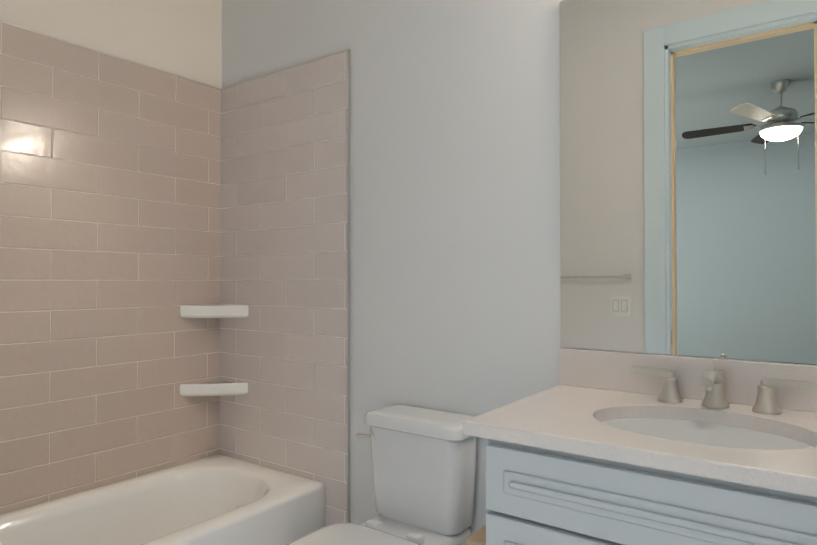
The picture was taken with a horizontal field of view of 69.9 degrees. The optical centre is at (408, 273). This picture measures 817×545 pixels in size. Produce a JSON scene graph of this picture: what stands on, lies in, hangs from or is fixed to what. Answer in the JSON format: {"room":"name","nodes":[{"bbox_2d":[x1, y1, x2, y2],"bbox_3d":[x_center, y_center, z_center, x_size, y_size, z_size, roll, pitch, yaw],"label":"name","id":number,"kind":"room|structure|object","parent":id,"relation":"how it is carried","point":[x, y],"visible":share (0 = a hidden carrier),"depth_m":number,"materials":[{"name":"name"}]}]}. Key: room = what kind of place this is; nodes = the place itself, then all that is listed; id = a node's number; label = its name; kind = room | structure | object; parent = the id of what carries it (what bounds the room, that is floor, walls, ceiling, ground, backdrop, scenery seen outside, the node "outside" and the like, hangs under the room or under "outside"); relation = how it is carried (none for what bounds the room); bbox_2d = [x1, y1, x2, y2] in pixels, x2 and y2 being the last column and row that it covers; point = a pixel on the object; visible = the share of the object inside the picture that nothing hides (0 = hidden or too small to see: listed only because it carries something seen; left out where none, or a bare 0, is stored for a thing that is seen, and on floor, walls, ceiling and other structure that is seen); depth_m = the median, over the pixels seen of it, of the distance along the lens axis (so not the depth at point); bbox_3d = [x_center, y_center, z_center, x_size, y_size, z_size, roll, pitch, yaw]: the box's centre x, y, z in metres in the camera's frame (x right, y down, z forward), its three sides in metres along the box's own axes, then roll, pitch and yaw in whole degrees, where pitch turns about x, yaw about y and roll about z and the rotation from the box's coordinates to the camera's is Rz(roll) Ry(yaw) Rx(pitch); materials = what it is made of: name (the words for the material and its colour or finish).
{"room":"bathroom","nodes":[
{"label":"bathroom","id":0,"kind":"room"},
{"bbox_2d":[0,0,221,88],"bbox_3d":[-1.378,-0.216,1.875,0.120,2.750,1.740,-1,-1,36],"label":"wall","id":1,"kind":"structure","parent":0,"point":[182,38],"depth_m":2.26,"materials":[{"name":"beige paint"}]},
{"bbox_2d":[0,21,220,513],"bbox_3d":[-1.265,0.177,1.911,0.012,1.965,1.540,-1,-1,36],"label":"tiled wall","id":2,"kind":"structure","parent":1,"relation":"attached to","point":[110,183],"depth_m":2.11,"materials":[{"name":"beige tile"}]},
{"bbox_2d":[0,20,350,522],"bbox_3d":[-0.967,0.172,1.693,0.752,1.969,1.540,-1,-1,36],"label":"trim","id":3,"kind":"structure","parent":2,"relation":"attached to","point":[348,267],"depth_m":2.09,"materials":[{"name":"beige tile"}]},
{"bbox_2d":[180,380,247,395],"bbox_3d":[-0.793,0.473,2.382,0.190,0.050,0.190,-1,-1,36],"label":"corner shelf","id":4,"kind":"object","parent":2,"relation":"attached to","point":[217,388],"visible":1,"depth_m":2.38,"materials":[{"name":"white ceramic"}]},
{"bbox_2d":[180,305,247,317],"bbox_3d":[-0.793,0.155,2.387,0.190,0.050,0.190,-1,-1,36],"label":"corner shelf","id":5,"kind":"object","parent":2,"relation":"attached to","point":[231,311],"visible":0.98,"depth_m":2.38,"materials":[{"name":"white ceramic"}]},
{"bbox_2d":[222,0,816,533],"bbox_3d":[0.172,-0.216,1.895,2.600,2.750,0.120,-1,-1,36],"label":"wall","id":6,"kind":"structure","parent":0,"point":[454,212],"depth_m":1.87,"materials":[{"name":"white paint"}]},
{"bbox_2d":[219,51,346,525],"bbox_3d":[-0.513,0.182,2.308,0.736,1.965,0.012,-1,-1,36],"label":"tiled wall","id":7,"kind":"structure","parent":6,"relation":"attached to","point":[283,255],"depth_m":2.27,"materials":[{"name":"beige tile"}]},
{"bbox_2d":[559,348,816,411],"bbox_3d":[0.750,0.253,1.378,0.819,0.101,0.020,-1,-1,36],"label":"backsplash","id":8,"kind":"structure","parent":6,"relation":"attached to","point":[601,369],"depth_m":1.42,"materials":[{"name":"stone"}]},
{"bbox_2d":[559,0,816,363],"bbox_3d":[0.755,-0.283,1.392,0.817,0.966,0.005,-1,-1,36],"label":"mirror","id":9,"kind":"object","parent":6,"relation":"attached to","point":[688,177],"visible":1,"depth_m":1.43,"materials":[{"name":"silver mirror"}]},
{"bbox_3d":[-1.416,1.172,-0.841,6.640,0.100,6.380,-1,-1,36],"label":"floor","id":10,"kind":"structure","parent":0,"visible":0},
{"bbox_2d":[0,454,324,544],"bbox_3d":[-0.990,0.957,1.722,0.642,0.400,1.477,-1,-1,36],"label":"bathtub","id":11,"kind":"object","parent":10,"relation":"on","point":[219,499],"visible":1,"depth_m":2.05,"materials":[{"name":"white ceramic"}]},
{"bbox_2d":[287,405,476,544],"bbox_3d":[-0.121,0.793,1.584,0.375,0.724,0.686,-1,-1,36],"label":"toilet","id":12,"kind":"object","parent":10,"relation":"on","point":[423,464],"visible":0.98,"depth_m":1.72,"materials":[{"name":"white ceramic"}]},
{"bbox_2d":[466,524,485,544],"bbox_3d":[0.266,0.875,1.488,0.173,0.556,0.183,-1,-1,36],"label":"cardboard box","id":13,"kind":"object","parent":10,"relation":"on","point":[478,537],"visible":0.02,"depth_m":1.47,"materials":[{"name":"beige cardboard"}]},
{"bbox_2d":[486,418,816,544],"bbox_3d":[0.614,0.739,1.155,0.782,0.820,0.527,-1,-1,36],"label":"vanity cabinet","id":14,"kind":"object","parent":10,"relation":"on","point":[537,496],"visible":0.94,"depth_m":1.05,"materials":[{"name":"grey paint"}]},
{"bbox_2d":[463,385,816,496],"bbox_3d":[0.598,0.315,1.169,0.819,0.029,0.534,-1,-1,36],"label":"countertop","id":15,"kind":"structure","parent":14,"relation":"on","point":[565,418],"depth_m":1.12,"materials":[{"name":"stone"}]},
{"bbox_2d":[632,358,811,413],"bbox_3d":[0.677,0.247,1.302,0.363,0.108,0.138,-1,-1,36],"label":"faucet","id":16,"kind":"object","parent":15,"relation":"on","point":[711,383],"visible":0.98,"depth_m":1.31,"materials":[{"name":"silver metal"}]}
]}

